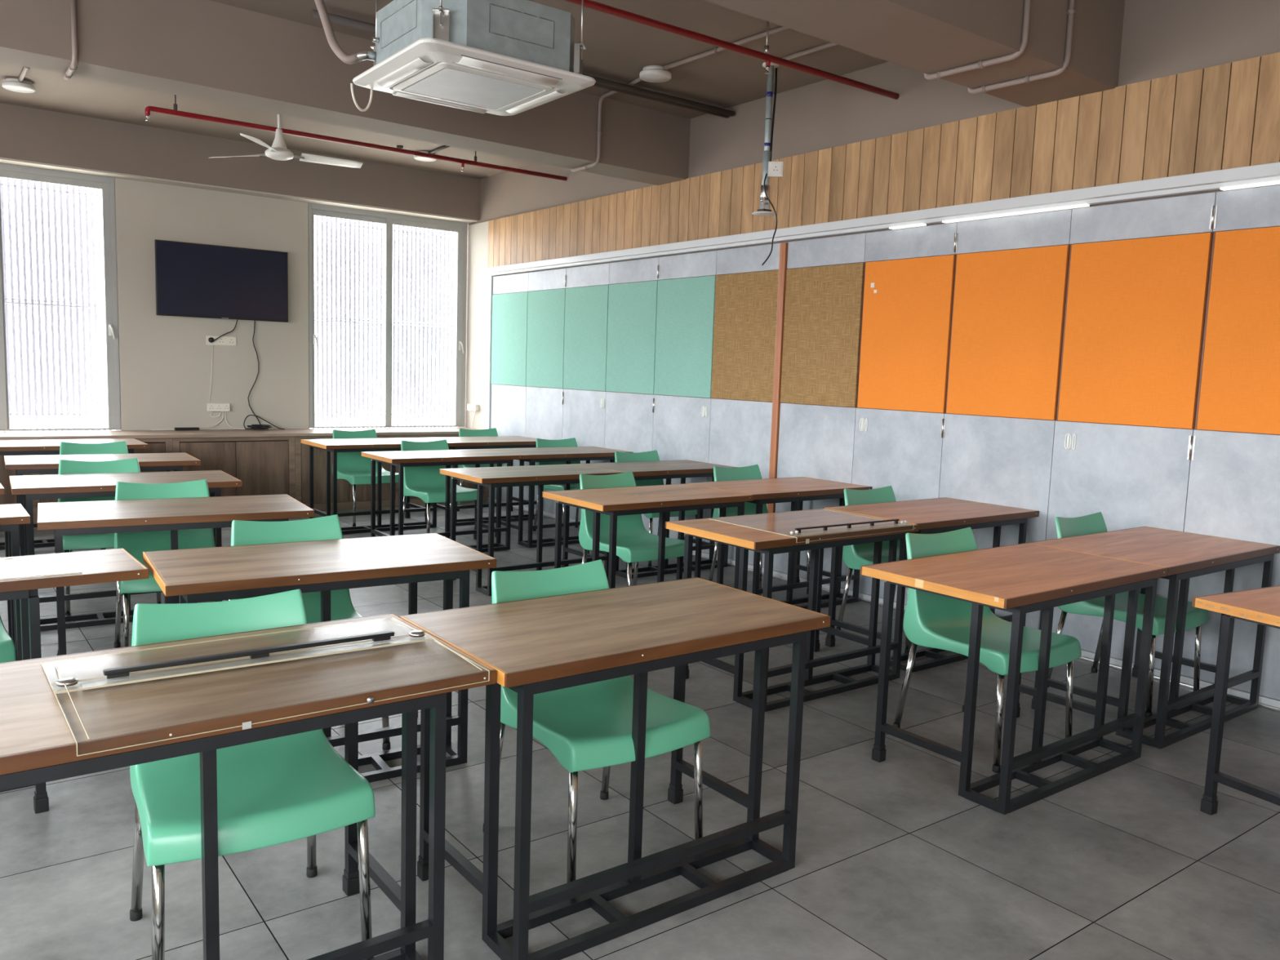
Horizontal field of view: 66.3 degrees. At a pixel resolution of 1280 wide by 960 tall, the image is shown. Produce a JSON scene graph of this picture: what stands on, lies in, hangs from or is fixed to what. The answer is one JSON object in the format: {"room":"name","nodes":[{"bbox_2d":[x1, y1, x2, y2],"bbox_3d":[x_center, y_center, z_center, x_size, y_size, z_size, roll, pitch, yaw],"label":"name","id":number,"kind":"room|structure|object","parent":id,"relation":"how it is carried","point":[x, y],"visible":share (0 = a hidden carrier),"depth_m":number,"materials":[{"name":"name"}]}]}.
{"room":"classroom","nodes":[
{"label":"classroom","id":0,"kind":"room"},
{"bbox_2d":[114,177,309,430],"bbox_3d":[-4.988,-1.176,8.638,7.571,2.985,0.220,-3,8,-37],"label":"wall","id":1,"kind":"structure","parent":0,"point":[165,362],"depth_m":9.15,"materials":[{"name":"beige paint"}]},
{"bbox_2d":[0,163,120,431],"bbox_3d":[-5.344,-1.518,8.215,1.725,2.215,0.102,-3,8,-37],"label":"window","id":2,"kind":"structure","parent":1,"relation":"in","point":[105,184],"depth_m":8.59,"materials":[{"name":"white glass"}]},
{"bbox_2d":[207,403,230,411],"bbox_3d":[-3.994,-0.689,9.295,0.200,0.075,0.031,-3,8,-37],"label":"wall socket","id":3,"kind":"object","parent":1,"relation":"attached to","point":[211,406],"visible":1,"depth_m":9.28,"materials":[{"name":"beige plastic"}]},
{"bbox_2d":[151,411,279,430],"bbox_3d":[-4.001,-0.565,9.295,1.150,0.175,0.046,-3,8,-37],"label":"cable","id":4,"kind":"object","parent":3,"relation":"hanging from","point":[212,411],"visible":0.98,"depth_m":9.31,"materials":[{"name":"beige plastic"}]},
{"bbox_2d":[205,335,235,346],"bbox_3d":[-3.955,-1.314,9.251,0.263,0.085,0.013,-3,8,-37],"label":"wall socket","id":5,"kind":"object","parent":1,"relation":"attached to","point":[223,340],"visible":1,"depth_m":9.26,"materials":[{"name":"beige plastic"}]},
{"bbox_2d":[154,239,288,322],"bbox_3d":[-3.898,-1.847,9.179,1.168,0.668,0.078,-3,8,-37],"label":"television","id":6,"kind":"object","parent":1,"relation":"attached to","point":[195,280],"visible":1,"depth_m":9.13,"materials":[{"name":"black plastic"}]},
{"bbox_2d":[244,320,271,429],"bbox_3d":[-3.660,-1.002,9.382,0.249,1.040,0.198,-3,8,-37],"label":"cable","id":7,"kind":"object","parent":6,"relation":"hanging from","point":[260,426],"visible":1,"depth_m":9.44,"materials":[{"name":"black plastic"}]},
{"bbox_2d":[0,157,477,222],"bbox_3d":[-4.739,-2.633,8.362,7.359,0.013,0.200,-3,8,-37],"label":"trim","id":8,"kind":"structure","parent":1,"relation":"attached to","point":[6,161],"depth_m":9.00,"materials":[{"name":"beige paint"}]},
{"bbox_2d":[0,102,479,220],"bbox_3d":[-4.867,-2.857,8.361,7.571,0.425,0.440,-3,8,-37],"label":"beam","id":9,"kind":"structure","parent":1,"relation":"attached to","point":[26,133],"depth_m":8.85,"materials":[{"name":"beige paint"}]},
{"bbox_2d":[307,202,467,428],"bbox_3d":[-2.606,-1.656,10.259,1.725,2.215,0.102,-3,8,-37],"label":"window","id":10,"kind":"structure","parent":1,"relation":"in","point":[313,209],"depth_m":10.27,"materials":[{"name":"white glass"}]},
{"bbox_2d":[0,0,888,179],"bbox_3d":[-1.300,-2.535,3.804,7.809,0.180,12.175,-3,8,-37],"label":"ceiling","id":11,"kind":"structure","parent":0,"point":[618,49],"depth_m":6.61,"materials":[{"name":"beige paint"}]},
{"bbox_2d":[1,77,35,93],"bbox_3d":[-4.572,-2.903,7.217,0.210,0.060,0.210,-3,8,-37],"label":"ceiling light","id":12,"kind":"object","parent":11,"relation":"attached to","point":[10,83],"visible":0.99,"depth_m":7.17,"materials":[{"name":"white plastic"}]},
{"bbox_2d":[17,66,29,82],"bbox_3d":[-4.275,-2.867,6.829,0.043,0.037,0.780,-3,8,-37],"label":"conduit","id":13,"kind":"object","parent":11,"relation":"attached to","point":[24,70],"visible":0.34,"depth_m":6.94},
{"bbox_2d":[208,114,363,168],"bbox_3d":[-2.562,-2.614,7.241,0.997,0.510,1.023,-3,8,-37],"label":"ceiling fan","id":14,"kind":"object","parent":11,"relation":"hanging from","point":[278,150],"visible":0.89,"depth_m":7.19,"materials":[{"name":"white plastic"}]},
{"bbox_2d":[144,94,567,180],"bbox_3d":[-2.105,-2.788,8.033,3.546,0.309,0.036,-3,8,-37],"label":"pipe","id":15,"kind":"object","parent":11,"relation":"attached to","point":[147,111],"visible":0.96,"depth_m":7.82,"materials":[{"name":"red metal"}]},
{"bbox_2d":[413,151,436,161],"bbox_3d":[-2.018,-3.043,9.223,0.210,0.060,0.210,-3,8,-37],"label":"ceiling light","id":16,"kind":"object","parent":11,"relation":"attached to","point":[416,157],"visible":0.53,"depth_m":9.19,"materials":[{"name":"white plastic"}]},
{"bbox_2d":[413,155,436,161],"bbox_3d":[-2.018,-3.030,9.224,0.210,0.035,0.210,-3,8,-37],"label":"diffuser","id":17,"kind":"object","parent":16,"relation":"attached to","point":[417,157],"depth_m":9.21,"materials":[{"name":"white plastic"}]},
{"bbox_2d":[428,145,450,153],"bbox_3d":[-1.826,-3.024,8.954,0.027,0.026,0.460,-3,8,-36],"label":"conduit","id":18,"kind":"object","parent":11,"relation":"attached to","point":[439,148],"visible":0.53,"depth_m":8.96,"materials":[{"name":"plastic"}]},
{"bbox_2d":[314,0,595,115],"bbox_3d":[-0.921,-2.152,4.693,1.060,0.753,1.071,-3,8,-37],"label":"air conditioner","id":19,"kind":"object","parent":11,"relation":"hanging from","point":[497,57],"visible":1,"depth_m":4.47,"materials":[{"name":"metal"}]},
{"bbox_2d":[403,67,543,109],"bbox_3d":[-0.802,-1.867,4.695,0.500,0.003,0.480,-3,8,-37],"label":"return grille","id":20,"kind":"object","parent":19,"relation":"attached to","point":[449,84],"depth_m":4.68,"materials":[{"name":"white plastic"}]},
{"bbox_2d":[311,8,733,118],"bbox_3d":[-0.568,-2.648,6.341,3.085,0.048,0.104,-3,8,-37],"label":"insulated pipe","id":21,"kind":"object","parent":11,"relation":"attached to","point":[335,19],"visible":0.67,"depth_m":6.70,"materials":[{"name":"plastic"}]},
{"bbox_2d":[639,65,671,82],"bbox_3d":[0.102,-2.660,6.426,0.210,0.060,0.210,-3,8,-37],"label":"smoke detector","id":22,"kind":"object","parent":11,"relation":"attached to","point":[651,73],"visible":0.99,"depth_m":6.37,"materials":[{"name":"white plastic"}]},
{"bbox_2d":[663,26,788,70],"bbox_3d":[0.805,-2.521,5.578,0.065,0.115,2.021,-3,8,-39],"label":"conduit","id":23,"kind":"object","parent":11,"relation":"attached to","point":[716,50],"visible":0.48,"depth_m":5.93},
{"bbox_2d":[562,0,899,99],"bbox_3d":[-1.357,-2.297,3.865,7.371,0.309,0.037,-3,8,-37],"label":"pipe","id":24,"kind":"object","parent":11,"relation":"attached to","point":[589,4],"visible":0.97,"depth_m":5.25,"materials":[{"name":"red metal"}]},
{"bbox_2d":[751,62,779,216],"bbox_3d":[0.818,-2.182,6.285,0.160,0.934,0.160,-3,8,-37],"label":"pole","id":25,"kind":"object","parent":11,"relation":"hanging from","point":[764,210],"visible":0.94,"depth_m":6.27,"materials":[{"name":"grey metal"}]},
{"bbox_2d":[761,173,777,265],"bbox_3d":[0.819,-1.664,6.278,0.117,0.585,0.058,-3,8,-37],"label":"cable","id":26,"kind":"object","parent":25,"relation":"hanging from","point":[764,262],"visible":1,"depth_m":6.28,"materials":[{"name":"plastic"}]},
{"bbox_2d":[769,67,777,161],"bbox_3d":[0.854,-2.334,6.285,0.034,0.590,0.019,-3,8,-37],"label":"cable","id":27,"kind":"object","parent":25,"relation":"attached to","point":[775,73],"visible":1,"depth_m":6.28,"materials":[{"name":"plastic"}]},
{"bbox_2d":[768,161,783,177],"bbox_3d":[0.869,-1.991,6.285,0.094,0.094,0.037,2,6,5],"label":"power outlet","id":28,"kind":"object","parent":25,"relation":"attached to","point":[775,168],"visible":1,"depth_m":6.27,"materials":[{"name":"white plastic"}]},
{"bbox_2d":[781,42,837,60],"bbox_3d":[1.304,-2.503,5.579,0.043,0.119,1.418,-3,8,-38],"label":"conduit","id":29,"kind":"object","parent":11,"relation":"attached to","point":[828,45],"visible":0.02,"depth_m":5.91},
{"bbox_2d":[0,501,1279,959],"bbox_3d":[-1.402,1.024,4.182,7.809,0.160,12.125,-3,8,-37],"label":"floor","id":30,"kind":"structure","parent":0,"point":[1124,862],"depth_m":3.02,"materials":[{"name":"tile"}]},
{"bbox_2d":[0,614,16,662],"bbox_3d":[-2.487,0.579,3.424,0.493,0.821,0.584,-3,8,-37],"label":"chair","id":31,"kind":"object","parent":30,"relation":"on","point":[7,650],"visible":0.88,"depth_m":3.36,"materials":[{"name":"green plastic"}]},
{"bbox_2d":[0,503,30,661],"bbox_3d":[-3.152,0.525,4.031,1.088,0.750,0.422,-3,8,-37],"label":"desk","id":32,"kind":"object","parent":30,"relation":"on","point":[11,515],"visible":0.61,"depth_m":4.17,"materials":[{"name":"brown wood"}]},
{"bbox_2d":[0,454,31,504],"bbox_3d":[-5.524,0.026,7.896,1.008,0.727,0.569,-3,8,-37],"label":"storage cabinet","id":33,"kind":"object","parent":30,"relation":"on","point":[8,498],"visible":0.18,"depth_m":7.88,"materials":[{"name":"laminate"}]},
{"bbox_2d":[0,548,148,813],"bbox_3d":[-2.191,0.664,3.068,1.124,0.750,0.422,-3,8,-38],"label":"desk","id":34,"kind":"object","parent":30,"relation":"on","point":[103,566],"visible":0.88,"depth_m":3.15,"materials":[{"name":"brown wood"}]},
{"bbox_2d":[0,553,81,579],"bbox_3d":[-2.198,0.291,3.006,0.811,0.003,0.341,-3,8,-37],"label":"board","id":35,"kind":"object","parent":34,"relation":"on","point":[67,553],"visible":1,"depth_m":3.12,"materials":[{"name":"clear plastic"}]},
{"bbox_2d":[0,438,148,550],"bbox_3d":[-4.457,0.084,7.591,1.090,0.750,0.632,-3,8,-37],"label":"desk","id":36,"kind":"object","parent":30,"relation":"on","point":[46,446],"visible":0.41,"depth_m":7.35,"materials":[{"name":"brown wood"}]},
{"bbox_2d":[59,440,128,551],"bbox_3d":[-3.719,0.163,6.778,0.493,0.821,0.584,-3,8,-37],"label":"chair","id":37,"kind":"object","parent":30,"relation":"on","point":[117,447],"visible":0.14,"depth_m":6.95,"materials":[{"name":"green plastic"}]},
{"bbox_2d":[30,438,173,528],"bbox_3d":[-4.693,-0.016,8.516,1.063,0.727,0.569,-3,8,-37],"label":"storage cabinet","id":38,"kind":"object","parent":30,"relation":"on","point":[155,445],"visible":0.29,"depth_m":8.47,"materials":[{"name":"laminate"}]},
{"bbox_2d":[4,452,200,555],"bbox_3d":[-3.584,0.227,6.567,1.100,0.750,0.612,-2,8,-34],"label":"desk","id":39,"kind":"object","parent":30,"relation":"on","point":[42,464],"visible":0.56,"depth_m":6.43,"materials":[{"name":"brown wood"}]},
{"bbox_2d":[57,457,161,615],"bbox_3d":[-3.068,0.311,5.651,0.493,0.821,0.584,-3,8,-35],"label":"chair","id":40,"kind":"object","parent":30,"relation":"on","point":[127,465],"visible":0.29,"depth_m":5.72,"materials":[{"name":"green plastic"}]},
{"bbox_2d":[8,470,242,631],"bbox_3d":[-2.892,0.364,5.545,1.100,0.750,0.612,-2,8,-34],"label":"desk","id":41,"kind":"object","parent":30,"relation":"on","point":[32,487],"visible":0.54,"depth_m":5.27,"materials":[{"name":"brown wood"}]},
{"bbox_2d":[114,479,229,648],"bbox_3d":[-2.259,0.440,4.729,0.493,0.821,0.584,-2,8,-33],"label":"chair","id":42,"kind":"object","parent":30,"relation":"on","point":[134,543],"visible":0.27,"depth_m":4.85,"materials":[{"name":"green plastic"}]},
{"bbox_2d":[37,493,314,655],"bbox_3d":[-2.156,0.496,4.582,1.100,0.750,0.612,-2,7,-31],"label":"desk","id":43,"kind":"object","parent":30,"relation":"on","point":[172,514],"visible":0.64,"depth_m":4.37,"materials":[{"name":"brown wood"}]},
{"bbox_2d":[172,435,295,498],"bbox_3d":[-3.843,-0.059,9.151,1.058,0.727,0.569,-3,8,-37],"label":"storage cabinet","id":44,"kind":"object","parent":30,"relation":"on","point":[264,465],"visible":0.54,"depth_m":8.98,"materials":[{"name":"laminate"}]},
{"bbox_2d":[0,613,496,959],"bbox_3d":[-0.958,0.800,2.221,1.080,0.750,0.612,-3,8,-37],"label":"desk","id":45,"kind":"object","parent":30,"relation":"on","point":[37,744],"visible":0.93,"depth_m":2.10,"materials":[{"name":"brown wood"}]},
{"bbox_2d":[40,617,489,756],"bbox_3d":[-0.842,0.436,2.219,0.827,0.027,0.564,-3,8,-37],"label":"board","id":46,"kind":"object","parent":45,"relation":"on","point":[42,663],"depth_m":2.20,"materials":[{"name":"clear plastic"}]},
{"bbox_2d":[51,630,434,693],"bbox_3d":[-0.869,0.404,2.249,0.824,0.026,0.064,-3,8,-36],"label":"ruler","id":47,"kind":"object","parent":46,"relation":"on","point":[119,672],"visible":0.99,"depth_m":2.22,"materials":[{"name":"clear plastic"}]},
{"bbox_2d":[242,720,251,729],"bbox_3d":[-0.773,0.482,1.927,0.017,0.014,0.001,-3,8,-37],"label":"tape","id":48,"kind":"object","parent":46,"relation":"attached to","point":[246,725],"visible":1,"depth_m":1.93,"materials":[{"name":"plastic"}]},
{"bbox_2d":[54,619,482,738],"bbox_3d":[-0.833,0.415,2.208,0.794,0.017,0.517,-3,8,-37],"label":"cord","id":49,"kind":"object","parent":46,"relation":"on","point":[390,620],"visible":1,"depth_m":2.15,"materials":[{"name":"plastic"}]},
{"bbox_2d":[129,589,375,959],"bbox_3d":[-0.969,0.744,2.399,0.493,0.821,0.584,-2,8,-33],"label":"chair","id":50,"kind":"object","parent":30,"relation":"on","point":[278,790],"visible":0.71,"depth_m":2.34,"materials":[{"name":"green plastic"}]},
{"bbox_2d":[229,514,390,750],"bbox_3d":[-1.264,0.586,3.723,0.492,0.821,0.584,-2,8,-34],"label":"chair","id":51,"kind":"object","parent":30,"relation":"on","point":[327,527],"visible":0.2,"depth_m":3.90,"materials":[{"name":"green plastic"}]},
{"bbox_2d":[142,533,496,782],"bbox_3d":[-1.155,0.643,3.561,1.090,0.750,0.612,-2,8,-33],"label":"desk","id":52,"kind":"object","parent":30,"relation":"on","point":[200,575],"visible":0.53,"depth_m":3.42,"materials":[{"name":"brown wood"}]},
{"bbox_2d":[294,435,401,511],"bbox_3d":[-2.994,-0.102,9.784,1.058,0.727,0.569,-3,8,-37],"label":"storage cabinet","id":53,"kind":"object","parent":30,"relation":"on","point":[344,489],"visible":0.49,"depth_m":9.43,"materials":[{"name":"laminate"}]},
{"bbox_2d":[331,429,398,526],"bbox_3d":[-2.469,-0.031,8.878,0.492,0.821,0.584,-3,8,-40],"label":"chair","id":54,"kind":"object","parent":30,"relation":"on","point":[352,467],"visible":0.59,"depth_m":8.92,"materials":[{"name":"green plastic"}]},
{"bbox_2d":[300,437,448,533],"bbox_3d":[-2.349,0.030,8.687,1.090,0.750,0.662,-3,8,-37],"label":"desk","id":55,"kind":"object","parent":30,"relation":"on","point":[340,445],"visible":0.64,"depth_m":8.44,"materials":[{"name":"brown wood"}]},
{"bbox_2d":[400,439,477,537],"bbox_3d":[-1.614,0.107,7.902,0.492,0.821,0.584,-3,8,-40],"label":"chair","id":56,"kind":"object","parent":30,"relation":"on","point":[426,483],"visible":0.7,"depth_m":7.94,"materials":[{"name":"green plastic"}]},
{"bbox_2d":[360,448,523,552],"bbox_3d":[-1.552,0.166,7.713,1.090,0.750,0.612,-3,8,-37],"label":"desk","id":57,"kind":"object","parent":30,"relation":"on","point":[402,459],"visible":0.71,"depth_m":7.57,"materials":[{"name":"brown wood"}]},
{"bbox_2d":[401,434,488,505],"bbox_3d":[-2.170,-0.144,10.399,0.995,0.727,0.569,-3,8,-37],"label":"storage cabinet","id":58,"kind":"object","parent":30,"relation":"on","point":[414,500],"visible":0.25,"depth_m":10.15,"materials":[{"name":"laminate"}]},
{"bbox_2d":[419,435,537,525],"bbox_3d":[-1.472,-0.014,9.341,1.090,0.750,0.662,-3,8,-37],"label":"desk","id":59,"kind":"object","parent":30,"relation":"on","point":[496,442],"visible":0.39,"depth_m":9.12,"materials":[{"name":"brown wood"}]},
{"bbox_2d":[457,427,524,514],"bbox_3d":[-1.470,-0.081,9.623,0.493,0.821,0.584,-3,8,-37],"label":"chair","id":60,"kind":"object","parent":30,"relation":"on","point":[462,432],"visible":0.19,"depth_m":9.76,"materials":[{"name":"green plastic"}]},
{"bbox_2d":[439,463,622,595],"bbox_3d":[-0.737,0.309,6.671,1.080,0.750,0.612,-3,8,-37],"label":"desk","id":61,"kind":"object","parent":30,"relation":"on","point":[492,477],"visible":0.62,"depth_m":6.45,"materials":[{"name":"brown wood"}]},
{"bbox_2d":[533,437,580,537],"bbox_3d":[-0.598,0.061,8.605,0.493,0.821,0.584,-3,8,-37],"label":"chair","id":62,"kind":"object","parent":30,"relation":"on","point":[569,442],"visible":0.31,"depth_m":8.70,"materials":[{"name":"green plastic"}]},
{"bbox_2d":[489,446,633,547],"bbox_3d":[-0.680,0.122,8.364,1.070,0.750,0.612,-3,8,-37],"label":"desk","id":63,"kind":"object","parent":30,"relation":"on","point":[568,454],"visible":0.42,"depth_m":8.05,"materials":[{"name":"brown wood"}]},
{"bbox_2d":[482,559,710,883],"bbox_3d":[-0.140,0.709,2.956,0.493,0.821,0.584,-3,8,-37],"label":"chair","id":64,"kind":"object","parent":30,"relation":"on","point":[585,726],"visible":0.66,"depth_m":2.90,"materials":[{"name":"green plastic"}]},
{"bbox_2d":[398,577,830,959],"bbox_3d":[-0.067,0.760,2.836,1.078,0.750,0.612,-3,8,-37],"label":"desk","id":65,"kind":"object","parent":30,"relation":"on","point":[539,645],"visible":0.91,"depth_m":2.67,"materials":[{"name":"brown wood"}]},
{"bbox_2d":[578,471,693,586],"bbox_3d":[-0.036,0.390,5.831,0.493,0.821,0.584,-4,8,-41],"label":"chair","id":66,"kind":"object","parent":30,"relation":"on","point":[634,544],"visible":0.67,"depth_m":5.84,"materials":[{"name":"green plastic"}]},
{"bbox_2d":[542,483,753,589],"bbox_3d":[0.041,0.449,5.646,1.055,0.750,0.612,-3,8,-37],"label":"desk","id":67,"kind":"object","parent":30,"relation":"on","point":[614,502],"visible":0.53,"depth_m":5.50,"materials":[{"name":"red wood"}]},
{"bbox_2d":[614,449,697,566],"bbox_3d":[0.125,0.207,7.514,0.493,0.821,0.584,-3,8,-37],"label":"chair","id":68,"kind":"object","parent":30,"relation":"on","point":[652,455],"visible":0.23,"depth_m":7.66,"materials":[{"name":"green plastic"}]},
{"bbox_2d":[576,459,738,578],"bbox_3d":[0.122,0.266,7.312,1.055,0.750,0.612,-3,8,-37],"label":"desk","id":69,"kind":"object","parent":30,"relation":"on","point":[682,468],"visible":0.39,"depth_m":7.15,"materials":[{"name":"brown wood"}]},
{"bbox_2d":[708,464,810,595],"bbox_3d":[0.811,0.336,6.562,0.493,0.821,0.584,-3,8,-37],"label":"chair","id":70,"kind":"object","parent":30,"relation":"on","point":[752,472],"visible":0.18,"depth_m":6.67,"materials":[{"name":"green plastic"}]},
{"bbox_2d":[687,476,872,608],"bbox_3d":[0.883,0.404,6.299,1.060,0.750,0.612,-3,8,-37],"label":"desk","id":71,"kind":"object","parent":30,"relation":"on","point":[797,490],"visible":0.64,"depth_m":6.19,"materials":[{"name":"red wood"}]},
{"bbox_2d":[665,508,919,711],"bbox_3d":[0.721,0.578,4.695,1.080,0.750,0.612,-3,8,-37],"label":"desk","id":72,"kind":"object","parent":30,"relation":"on","point":[770,544],"visible":0.82,"depth_m":4.56,"materials":[{"name":"red wood"}]},
{"bbox_2d":[708,508,914,542],"bbox_3d":[0.820,0.212,4.700,0.796,0.024,0.585,-3,8,-37],"label":"board","id":73,"kind":"object","parent":72,"relation":"on","point":[820,508],"visible":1,"depth_m":4.71,"materials":[{"name":"clear plastic"}]},
{"bbox_2d":[786,519,911,536],"bbox_3d":[0.969,0.215,4.488,0.770,0.025,0.054,-3,8,-35],"label":"ruler","id":74,"kind":"object","parent":73,"relation":"on","point":[895,521],"visible":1,"depth_m":4.48,"materials":[{"name":"clear plastic"}]},
{"bbox_2d":[835,485,908,653],"bbox_3d":[1.472,0.478,5.493,0.493,0.821,0.584,-3,8,-37],"label":"chair","id":75,"kind":"object","parent":30,"relation":"on","point":[854,556],"visible":0.28,"depth_m":5.56,"materials":[{"name":"green plastic"}]},
{"bbox_2d":[486,497,1279,711],"bbox_3d":[1.631,0.798,6.180,0.044,0.042,10.890,-3,8,-37],"label":"floor track","id":76,"kind":"object","parent":30,"relation":"on","point":[1268,703],"visible":0.4,"depth_m":5.17,"materials":[{"name":"metal"}]},
{"bbox_2d":[767,242,788,512],"bbox_3d":[0.975,-0.506,6.999,0.033,2.322,0.058,-3,8,-37],"label":"wooden strip","id":77,"kind":"object","parent":76,"relation":"on","point":[776,402],"visible":0.6,"depth_m":6.95,"materials":[{"name":"orange wood"}]},
{"bbox_2d":[457,0,1279,700],"bbox_3d":[1.657,-0.901,6.223,0.216,3.410,12.125,-3,8,-37],"label":"wall","id":78,"kind":"structure","parent":76,"relation":"on","point":[1137,283],"depth_m":5.76,"materials":[{"name":"grey paint"}]},
{"bbox_2d":[63,0,77,79],"bbox_3d":[-3.018,-2.325,5.191,0.043,0.337,0.362,-3,8,-37],"label":"conduit","id":79,"kind":"object","parent":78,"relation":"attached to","point":[73,67],"visible":1,"depth_m":5.05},
{"bbox_2d":[0,0,690,185],"bbox_3d":[-2.610,-2.447,5.533,7.384,0.465,0.357,-3,8,-38],"label":"beam","id":80,"kind":"structure","parent":78,"relation":"attached to","point":[204,50],"depth_m":5.76,"materials":[{"name":"beige paint"}]},
{"bbox_2d":[466,404,479,411],"bbox_3d":[-1.820,-0.790,10.687,0.046,0.070,0.200,-3,8,-37],"label":"wall socket","id":81,"kind":"object","parent":78,"relation":"attached to","point":[475,407],"visible":1,"depth_m":10.64,"materials":[{"name":"beige plastic"}]},
{"bbox_2d":[466,221,488,429],"bbox_3d":[-1.761,-1.275,10.628,0.016,2.950,0.460,-3,8,-37],"label":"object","id":82,"kind":"structure","parent":78,"relation":"attached to","point":[477,233],"depth_m":10.58,"materials":[{"name":"beige paint"}]},
{"bbox_2d":[484,269,493,429],"bbox_3d":[-1.609,-0.998,10.428,0.034,2.455,0.100,-3,8,-37],"label":"trim","id":83,"kind":"structure","parent":78,"relation":"attached to","point":[489,278],"depth_m":10.37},
{"bbox_2d":[569,77,641,172],"bbox_3d":[-0.228,-2.517,6.984,0.067,0.502,1.057,-2,8,-32],"label":"conduit","id":84,"kind":"object","parent":78,"relation":"attached to","point":[603,96],"visible":0.7,"depth_m":7.10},
{"bbox_2d":[488,52,1279,267],"bbox_3d":[1.768,-1.862,5.854,0.025,0.494,11.215,-3,8,-37],"label":"cladding","id":85,"kind":"object","parent":78,"relation":"attached to","point":[1225,116],"visible":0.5,"depth_m":5.69,"materials":[{"name":"brown wood"}]},
{"bbox_2d":[487,161,1279,275],"bbox_3d":[1.697,-1.576,5.906,0.075,0.088,10.890,-3,8,-37],"label":"ledge","id":86,"kind":"object","parent":85,"relation":"attached to","point":[1268,174],"visible":1,"depth_m":5.62,"materials":[{"name":"white"}]},
{"bbox_2d":[704,0,1124,106],"bbox_3d":[-0.663,-2.094,2.949,7.371,0.465,0.490,-3,8,-37],"label":"beam","id":87,"kind":"structure","parent":78,"relation":"attached to","point":[928,37],"depth_m":4.48,"materials":[{"name":"beige paint"}]},
{"bbox_2d":[924,0,1031,79],"bbox_3d":[1.588,-2.192,4.631,0.043,0.497,0.546,-3,8,-38],"label":"conduit","id":88,"kind":"object","parent":78,"relation":"attached to","point":[980,64],"visible":0.94,"depth_m":4.55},
{"bbox_2d":[967,0,1075,93],"bbox_3d":[1.878,-2.206,4.844,0.045,0.497,0.551,-3,8,-39],"label":"conduit","id":89,"kind":"object","parent":78,"relation":"attached to","point":[1071,11],"visible":0.95,"depth_m":4.72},
{"bbox_2d":[822,497,1039,672],"bbox_3d":[1.579,0.531,5.367,1.072,0.750,0.612,-3,8,-37],"label":"desk","id":90,"kind":"object","parent":30,"relation":"on","point":[944,514],"visible":0.57,"depth_m":5.21,"materials":[{"name":"red wood"}]},
{"bbox_2d":[893,527,1081,773],"bbox_3d":[1.403,0.648,3.952,0.493,0.821,0.584,-2,8,-34],"label":"chair","id":91,"kind":"object","parent":30,"relation":"on","point":[932,620],"visible":0.7,"depth_m":3.96,"materials":[{"name":"green plastic"}]},
{"bbox_2d":[859,542,1168,814],"bbox_3d":[1.427,0.704,3.777,1.088,0.750,0.612,-3,8,-37],"label":"desk","id":92,"kind":"object","parent":30,"relation":"on","point":[1020,580],"visible":1,"depth_m":3.63,"materials":[{"name":"red wood"}]},
{"bbox_2d":[1047,511,1208,717],"bbox_3d":[2.293,0.603,4.611,0.493,0.821,0.584,-3,8,-37],"label":"chair","id":93,"kind":"object","parent":30,"relation":"on","point":[1092,523],"visible":0.44,"depth_m":4.57,"materials":[{"name":"green plastic"}]},
{"bbox_2d":[1026,526,1279,748],"bbox_3d":[2.293,0.660,4.424,1.064,0.750,0.612,-3,8,-37],"label":"desk","id":94,"kind":"object","parent":30,"relation":"on","point":[1186,556],"visible":0.64,"depth_m":4.26,"materials":[{"name":"red wood"}]},
{"bbox_2d":[1191,585,1279,815],"bbox_3d":[2.472,0.788,3.337,1.090,0.750,0.612,-2,7,-29],"label":"desk","id":95,"kind":"object","parent":30,"relation":"on","point":[1261,606],"visible":1,"depth_m":3.31,"materials":[{"name":"red wood"}]},
{"bbox_3d":[-7.217,0.112,6.632,1.077,0.727,0.569,-3,8,-37],"label":"storage cabinet","id":96,"kind":"object","parent":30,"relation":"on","visible":0},
{"bbox_2d":[0,426,477,439],"bbox_3d":[-4.695,-0.390,8.451,7.353,0.028,0.597,-3,8,-37],"label":"countertop","id":97,"kind":"structure","parent":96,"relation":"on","point":[24,435],"depth_m":8.86,"materials":[{"name":"laminate"}]},
{"bbox_2d":[173,426,199,430],"bbox_3d":[-4.213,-0.476,9.117,0.210,0.026,0.040,-3,8,-37],"label":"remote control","id":98,"kind":"object","parent":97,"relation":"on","point":[188,428],"visible":1,"depth_m":9.11,"materials":[{"name":"black plastic"}]},
{"bbox_2d":[243,414,284,429],"bbox_3d":[-3.642,-0.560,9.501,0.376,0.144,0.031,-2,7,-30],"label":"cable loop","id":99,"kind":"object","parent":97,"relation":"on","point":[249,415],"visible":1,"depth_m":9.48,"materials":[{"name":"black plastic"}]},
{"label":"outside","id":100,"kind":"structure","parent":0,"visible":0},
{"bbox_2d":[0,177,110,431],"bbox_3d":[-5.500,-1.528,8.419,1.980,2.600,0.018,-3,8,-37],"label":"screen","id":101,"kind":"object","parent":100,"point":[2,184],"visible":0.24,"depth_m":8.65,"materials":[{"name":"white fabric"}]},
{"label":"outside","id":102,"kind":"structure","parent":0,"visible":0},
{"bbox_2d":[314,215,457,428],"bbox_3d":[-2.753,-1.667,10.469,2.000,2.600,0.018,-3,8,-37],"label":"screen","id":103,"kind":"object","parent":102,"point":[317,221],"visible":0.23,"depth_m":10.46,"materials":[{"name":"white fabric"}]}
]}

